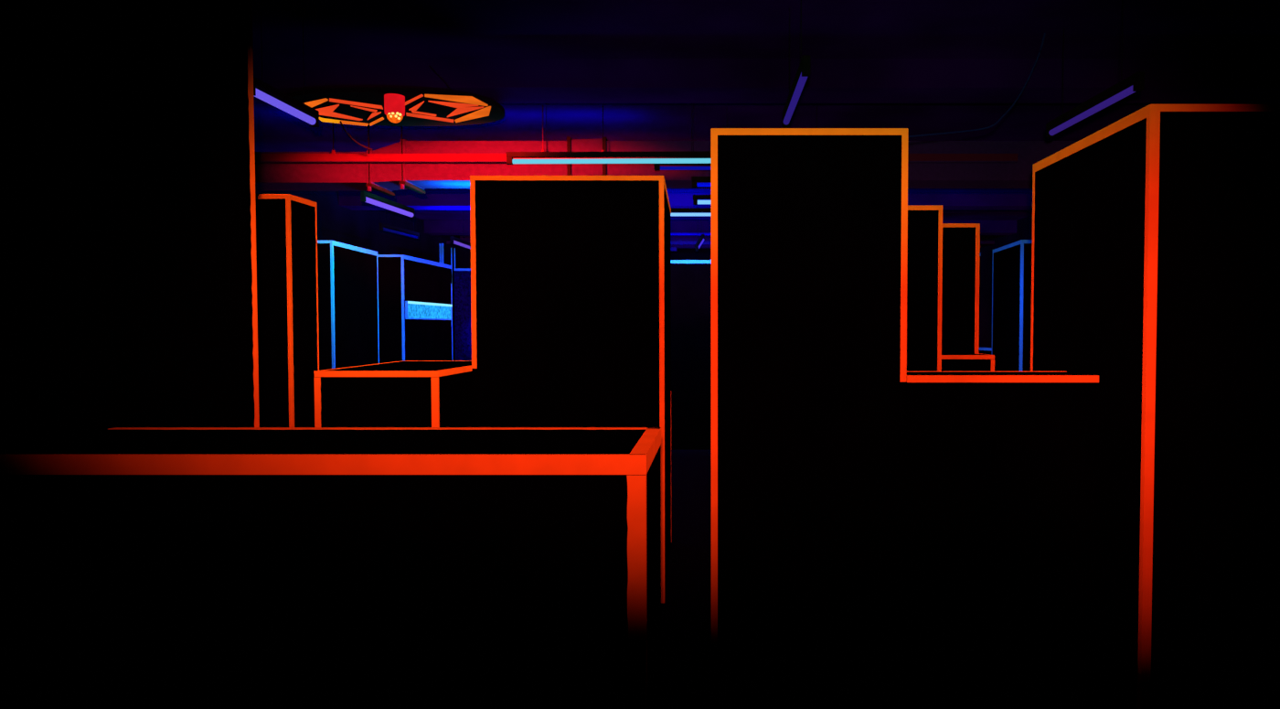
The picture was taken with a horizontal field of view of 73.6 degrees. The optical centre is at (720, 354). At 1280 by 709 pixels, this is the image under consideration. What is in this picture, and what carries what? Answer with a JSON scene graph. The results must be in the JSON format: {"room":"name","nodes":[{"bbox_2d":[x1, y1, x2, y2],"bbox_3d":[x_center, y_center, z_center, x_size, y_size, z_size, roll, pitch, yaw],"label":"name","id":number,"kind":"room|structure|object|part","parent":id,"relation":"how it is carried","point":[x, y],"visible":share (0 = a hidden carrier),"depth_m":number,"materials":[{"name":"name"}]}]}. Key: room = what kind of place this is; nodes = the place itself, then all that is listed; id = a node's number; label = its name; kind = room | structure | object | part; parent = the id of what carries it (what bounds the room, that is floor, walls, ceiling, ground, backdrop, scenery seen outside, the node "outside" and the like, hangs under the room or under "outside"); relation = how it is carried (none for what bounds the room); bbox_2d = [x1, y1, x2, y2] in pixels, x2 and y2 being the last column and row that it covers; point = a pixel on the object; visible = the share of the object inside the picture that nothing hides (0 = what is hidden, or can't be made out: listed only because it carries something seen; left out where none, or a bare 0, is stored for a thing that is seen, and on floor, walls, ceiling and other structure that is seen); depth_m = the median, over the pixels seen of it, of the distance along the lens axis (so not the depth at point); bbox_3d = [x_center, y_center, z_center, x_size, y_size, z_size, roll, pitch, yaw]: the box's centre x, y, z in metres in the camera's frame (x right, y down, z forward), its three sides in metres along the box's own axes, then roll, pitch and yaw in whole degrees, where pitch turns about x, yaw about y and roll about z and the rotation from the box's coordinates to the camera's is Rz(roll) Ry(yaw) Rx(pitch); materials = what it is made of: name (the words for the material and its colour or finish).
{"room":"laser tag arena","nodes":[
{"label":"laser tag arena","id":0,"kind":"room"},
{"bbox_2d":[0,0,259,427],"bbox_3d":[-3.477,-0.217,3.619,3.037,3.377,0.052,0,2,0],"label":"wall","id":1,"kind":"structure","parent":0,"point":[128,263],"depth_m":3.58,"materials":[{"name":"black paint"}]},
{"bbox_2d":[255,190,470,267],"bbox_3d":[-5.075,-0.395,8.242,0.150,3.630,19.500,0,2,0],"label":"wall","id":2,"kind":"structure","parent":0,"point":[360,229],"depth_m":12.25,"materials":[{"name":"paint"}]},
{"bbox_2d":[670,247,710,259],"bbox_3d":[0.000,-0.717,18.061,10.300,3.630,0.150,0,2,0],"label":"wall","id":3,"kind":"structure","parent":0,"point":[681,253],"depth_m":17.94,"materials":[{"name":"paint"}]},
{"bbox_2d":[251,0,1279,220],"bbox_3d":[0.000,-2.134,8.184,10.000,0.150,19.500,0,2,0],"label":"ceiling","id":4,"kind":"structure","parent":0,"point":[332,28],"depth_m":5.30,"materials":[{"name":"paint"}]},
{"bbox_2d":[253,0,319,127],"bbox_3d":[-2.387,-1.636,4.646,0.042,0.613,0.728,0,2,0],"label":"tube light","id":5,"kind":"object","parent":4,"relation":"hanging from","point":[283,101],"visible":0.79,"depth_m":4.63,"materials":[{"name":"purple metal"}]},
{"bbox_2d":[360,190,415,217],"bbox_3d":[-3.339,-1.763,8.569,0.048,0.616,1.239,0,2,1],"label":"tube light","id":6,"kind":"object","parent":4,"relation":"hanging from","point":[364,194],"visible":0.88,"depth_m":8.46,"materials":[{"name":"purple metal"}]},
{"bbox_2d":[286,86,504,126],"bbox_3d":[-2.258,-1.838,5.921,1.472,0.293,0.926,0,2,0],"label":"drone","id":7,"kind":"object","parent":4,"relation":"hanging from","point":[356,106],"visible":0.79,"depth_m":5.81,"materials":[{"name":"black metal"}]},
{"bbox_2d":[339,120,372,149],"bbox_3d":[-2.742,-1.639,6.380,0.047,0.142,0.363,0,2,13],"label":"cable","id":8,"kind":"object","parent":7,"relation":"hanging from","point":[340,122],"visible":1,"depth_m":6.37,"materials":[{"name":"black metal"}]},
{"bbox_2d":[384,93,405,123],"bbox_3d":[-2.115,-1.590,5.520,0.126,0.172,0.126,0,2,0],"label":"lamp","id":9,"kind":"object","parent":7,"relation":"hanging from","point":[394,104],"visible":1,"depth_m":5.47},
{"bbox_2d":[379,193,419,239],"bbox_3d":[-4.120,-1.843,10.935,0.036,0.610,1.109,0,2,4],"label":"tube light","id":10,"kind":"object","parent":4,"relation":"hanging from","point":[381,225],"visible":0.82,"depth_m":10.88,"materials":[{"name":"metal"}]},
{"bbox_2d":[450,210,470,248],"bbox_3d":[-3.798,-1.895,12.562,0.044,0.614,1.221,0,2,-2],"label":"tube light","id":11,"kind":"object","parent":4,"relation":"hanging from","point":[453,238],"visible":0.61,"depth_m":12.36,"materials":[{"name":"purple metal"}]},
{"bbox_2d":[505,103,710,164],"bbox_3d":[-0.635,-1.687,6.177,1.840,0.610,0.036,0,2,0],"label":"tube light","id":12,"kind":"object","parent":4,"relation":"hanging from","point":[509,155],"visible":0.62,"depth_m":6.17,"materials":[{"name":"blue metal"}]},
{"bbox_2d":[254,105,1018,163],"bbox_3d":[-1.295,-1.785,6.881,7.390,0.461,0.064,0,2,0],"label":"rail","id":13,"kind":"object","parent":4,"relation":"hanging from","point":[333,157],"visible":0.55,"depth_m":6.86,"materials":[{"name":"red metal"}]},
{"bbox_3d":[-3.135,-1.818,6.884,0.007,0.396,0.008,0,2,0],"label":"hanger rod","id":14,"kind":"part","parent":13,"relation":"part of","materials":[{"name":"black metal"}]},
{"bbox_3d":[-1.438,-1.818,6.884,0.007,0.396,0.008,0,2,0],"label":"hanger rod","id":15,"kind":"part","parent":13,"relation":"part of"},
{"bbox_3d":[-0.952,-1.818,6.884,0.007,0.396,0.008,0,2,0],"label":"hanger rod","id":16,"kind":"part","parent":13,"relation":"part of","materials":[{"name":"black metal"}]},
{"bbox_2d":[254,125,1077,195],"bbox_3d":[-0.895,-1.681,7.161,8.190,0.686,0.496,0,2,0],"label":"ceiling beam","id":17,"kind":"structure","parent":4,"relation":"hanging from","point":[384,178],"depth_m":6.95,"materials":[{"name":"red metal"}]},
{"bbox_3d":[-2.865,-1.686,6.928,0.009,0.661,0.010,0,2,0],"label":"rod","id":18,"kind":"part","parent":17,"relation":"part of","materials":[{"name":"red metal"}]},
{"bbox_3d":[-2.596,-1.696,6.928,0.009,0.643,0.010,0,2,0],"label":"rod","id":19,"kind":"part","parent":17,"relation":"part of","materials":[{"name":"red metal"}]},
{"bbox_2d":[653,163,710,170],"bbox_3d":[-0.290,-1.414,6.447,0.422,0.048,0.036,0,2,0],"label":"tube light","id":20,"kind":"object","parent":4,"relation":"hanging from","point":[657,167],"depth_m":6.44,"materials":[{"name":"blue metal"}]},
{"bbox_2d":[338,189,1032,210],"bbox_3d":[0.000,-2.058,11.339,10.000,0.210,0.400,0,2,0],"label":"ceiling beam","id":21,"kind":"structure","parent":4,"relation":"attached to","point":[432,199],"depth_m":11.14,"materials":[{"name":"paint"}]},
{"bbox_2d":[670,208,710,215],"bbox_3d":[-0.212,-1.783,9.106,1.390,0.610,0.036,0,2,0],"label":"tube light","id":22,"kind":"object","parent":4,"relation":"hanging from","point":[672,209],"visible":0.14,"depth_m":9.10,"materials":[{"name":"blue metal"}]},
{"bbox_2d":[694,234,704,251],"bbox_3d":[-0.289,-1.818,12.034,0.040,0.733,0.335,1,2,20],"label":"tube light","id":23,"kind":"object","parent":4,"relation":"hanging from","point":[701,239],"visible":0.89,"depth_m":12.01,"materials":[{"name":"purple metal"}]},
{"bbox_2d":[693,194,710,204],"bbox_3d":[0.379,-1.753,8.201,1.290,0.612,0.040,0,2,0],"label":"tube light","id":24,"kind":"object","parent":4,"relation":"hanging from","point":[696,197],"visible":0.27,"depth_m":8.19,"materials":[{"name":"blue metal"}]},
{"bbox_2d":[424,220,1016,234],"bbox_3d":[0.000,-2.163,14.537,10.000,0.210,0.400,0,2,0],"label":"ceiling beam","id":25,"kind":"structure","parent":4,"relation":"attached to","point":[431,227],"depth_m":14.34,"materials":[{"name":"paint"}]},
{"bbox_2d":[459,234,981,247],"bbox_3d":[0.000,-2.202,16.487,10.000,0.260,0.300,0,2,0],"label":"ceiling beam","id":26,"kind":"structure","parent":4,"relation":"attached to","point":[462,237],"depth_m":16.34,"materials":[{"name":"paint"}]},
{"bbox_2d":[691,103,817,187],"bbox_3d":[0.412,-1.680,6.833,1.290,0.668,0.036,0,2,0],"label":"tube light","id":27,"kind":"object","parent":4,"relation":"hanging from","point":[694,179],"visible":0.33,"depth_m":6.83,"materials":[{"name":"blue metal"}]},
{"bbox_2d":[253,58,1279,103],"bbox_3d":[0.000,-1.889,5.891,10.000,0.190,0.400,0,2,0],"label":"ceiling beam","id":28,"kind":"structure","parent":4,"relation":"attached to","point":[501,80],"depth_m":5.69,"materials":[{"name":"paint"}]},
{"bbox_2d":[428,65,451,90],"bbox_3d":[-1.868,-1.841,5.678,0.152,0.175,0.010,0,2,0],"label":"cable","id":29,"kind":"object","parent":28,"relation":"attached to","point":[429,66],"visible":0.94,"depth_m":5.67,"materials":[{"name":"black metal"}]},
{"bbox_2d":[782,0,810,127],"bbox_3d":[0.394,-1.632,4.491,0.036,0.610,1.059,0,2,-1],"label":"tube light","id":30,"kind":"object","parent":4,"relation":"hanging from","point":[803,72],"visible":1,"depth_m":4.33,"materials":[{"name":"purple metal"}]},
{"bbox_2d":[907,32,1045,137],"bbox_3d":[1.452,-1.580,5.035,1.040,0.718,0.189,-1,2,-23],"label":"cable","id":31,"kind":"object","parent":4,"relation":"hanging from","point":[1006,112],"visible":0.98,"depth_m":5.14,"materials":[{"name":"rubber"}]},
{"bbox_2d":[1045,0,1144,137],"bbox_3d":[2.071,-1.641,4.759,0.036,0.610,1.088,0,2,-2],"label":"tube light","id":32,"kind":"object","parent":4,"relation":"hanging from","point":[1135,82],"visible":1,"depth_m":4.64,"materials":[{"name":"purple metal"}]},
{"bbox_2d":[661,449,1116,708],"bbox_3d":[0.000,1.369,8.299,10.000,0.100,19.500,0,2,0],"label":"floor","id":33,"kind":"structure","parent":0,"point":[686,612],"depth_m":3.85,"materials":[{"name":"carpet"}]},
{"bbox_2d":[255,193,319,426],"bbox_3d":[-3.686,0.182,5.695,1.828,2.442,0.368,0,2,0],"label":"wall","id":34,"kind":"structure","parent":33,"relation":"on","point":[286,224],"depth_m":5.51,"materials":[{"name":"black paint"}]},
{"bbox_2d":[0,426,661,708],"bbox_3d":[-1.907,0.888,2.792,3.387,1.222,0.665,0,2,0],"label":"wall","id":35,"kind":"structure","parent":33,"relation":"on","point":[141,567],"depth_m":2.46,"materials":[{"name":"black paint"}]},
{"bbox_2d":[317,240,379,370],"bbox_3d":[-4.394,0.071,9.099,1.112,2.442,1.295,0,2,0],"label":"wall","id":36,"kind":"structure","parent":33,"relation":"on","point":[347,273],"depth_m":8.79,"materials":[{"name":"black paint"}]},
{"bbox_2d":[313,360,472,426],"bbox_3d":[-1.759,0.744,4.972,0.671,1.366,1.322,0,2,0],"label":"box","id":37,"kind":"object","parent":33,"relation":"on","point":[401,393],"visible":0.3,"depth_m":4.30,"materials":[{"name":"black paint"}]},
{"bbox_2d":[377,254,452,362],"bbox_3d":[-4.354,0.007,11.024,1.192,2.442,1.823,0,2,0],"label":"wall","id":38,"kind":"structure","parent":33,"relation":"on","point":[402,278],"depth_m":10.34,"materials":[{"name":"black paint"}]},
{"bbox_2d":[405,300,452,319],"bbox_3d":[-3.744,-0.558,10.989,0.031,0.216,1.684,0,2,0],"label":"box","id":39,"kind":"object","parent":38,"relation":"attached to","point":[413,310],"visible":1,"depth_m":10.86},
{"bbox_2d":[439,243,444,263],"bbox_3d":[-4.381,-0.298,13.427,0.063,2.896,0.062,0,2,0],"label":"post","id":40,"kind":"object","parent":33,"relation":"on","point":[442,245],"visible":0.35,"depth_m":13.35,"materials":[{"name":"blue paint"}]},
{"bbox_2d":[450,247,456,360],"bbox_3d":[-4.206,-0.264,13.448,0.063,2.826,0.062,0,2,0],"label":"post","id":41,"kind":"object","parent":33,"relation":"on","point":[453,250],"visible":0.41,"depth_m":13.40,"materials":[{"name":"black paint"}]},
{"bbox_2d":[453,267,471,360],"bbox_3d":[-3.099,-0.067,12.994,1.798,2.463,0.402,0,2,0],"label":"wall","id":42,"kind":"structure","parent":33,"relation":"on","point":[463,312],"depth_m":12.78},
{"bbox_2d":[469,175,671,603],"bbox_3d":[-0.867,0.188,5.533,1.096,2.442,1.376,0,2,0],"label":"wall","id":43,"kind":"structure","parent":33,"relation":"on","point":[570,307],"depth_m":4.83,"materials":[{"name":"black paint"}]},
{"bbox_2d":[670,259,710,449],"bbox_3d":[-0.575,0.003,11.148,2.050,2.442,0.402,0,2,0],"label":"wall","id":44,"kind":"structure","parent":33,"relation":"on","point":[689,279],"depth_m":10.95,"materials":[{"name":"black paint"}]},
{"bbox_2d":[710,128,1098,687],"bbox_3d":[0.802,0.240,3.925,1.688,2.442,0.452,0,2,0],"label":"wall","id":45,"kind":"structure","parent":33,"relation":"on","point":[809,226],"depth_m":3.71,"materials":[{"name":"black paint"}]},
{"bbox_2d":[906,205,942,371],"bbox_3d":[1.159,0.165,6.231,0.817,2.442,0.402,0,2,0],"label":"wall","id":46,"kind":"structure","parent":33,"relation":"on","point":[924,261],"depth_m":6.01,"materials":[{"name":"black paint"}]},
{"bbox_2d":[941,223,980,353],"bbox_3d":[1.572,0.129,7.319,1.145,2.442,0.502,0,2,0],"label":"wall","id":47,"kind":"structure","parent":33,"relation":"on","point":[961,241],"depth_m":7.05,"materials":[{"name":"black paint"}]},
{"bbox_2d":[941,352,994,371],"bbox_3d":[1.876,0.681,6.886,0.560,1.366,0.380,0,2,0],"label":"box","id":48,"kind":"object","parent":33,"relation":"on","point":[950,362],"visible":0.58,"depth_m":6.68,"materials":[{"name":"black paint"}]},
{"bbox_2d":[978,252,981,347],"bbox_3d":[2.603,0.040,10.039,0.805,2.442,0.352,0,2,0],"label":"wall","id":49,"kind":"structure","parent":33,"relation":"on","point":[979,252],"depth_m":9.84,"materials":[{"name":"black paint"}]},
{"bbox_3d":[2.603,0.041,10.040,0.805,2.440,0.350,0,2,0],"label":"panel","id":50,"kind":"part","parent":49,"relation":"part of","materials":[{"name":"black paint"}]},
{"bbox_2d":[978,347,991,354],"bbox_3d":[2.702,0.601,9.351,0.046,1.366,0.880,-1,2,-21],"label":"wall","id":51,"kind":"structure","parent":33,"relation":"on","point":[982,350],"depth_m":9.01,"materials":[{"name":"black paint"}]},
{"bbox_3d":[2.703,0.602,9.351,0.043,1.364,0.879,-1,2,-21],"label":"panel","id":52,"kind":"part","parent":51,"relation":"part of","materials":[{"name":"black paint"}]},
{"bbox_2d":[992,239,1032,371],"bbox_3d":[3.779,0.075,8.960,1.642,2.442,1.107,0,2,0],"label":"wall","id":53,"kind":"structure","parent":33,"relation":"on","point":[1011,277],"depth_m":8.68,"materials":[{"name":"black paint"}]},
{"bbox_2d":[1030,104,1279,708],"bbox_3d":[3.173,0.241,3.911,3.054,2.442,1.224,0,2,0],"label":"wall","id":54,"kind":"structure","parent":33,"relation":"on","point":[1156,245],"depth_m":3.32,"materials":[{"name":"black paint"}]},
{"bbox_2d":[979,214,1032,354],"bbox_3d":[5.075,-0.395,8.242,0.150,3.630,19.500,0,2,0],"label":"wall","id":55,"kind":"structure","parent":0,"point":[1024,226],"depth_m":15.84,"materials":[{"name":"paint"}]},
{"bbox_2d":[446,239,994,250],"bbox_3d":[0.000,-1.993,15.538,10.000,0.198,0.130,0,2,0],"label":"pipe","id":56,"kind":"object","parent":55,"relation":"attached to","point":[680,241],"visible":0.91,"depth_m":15.51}
]}

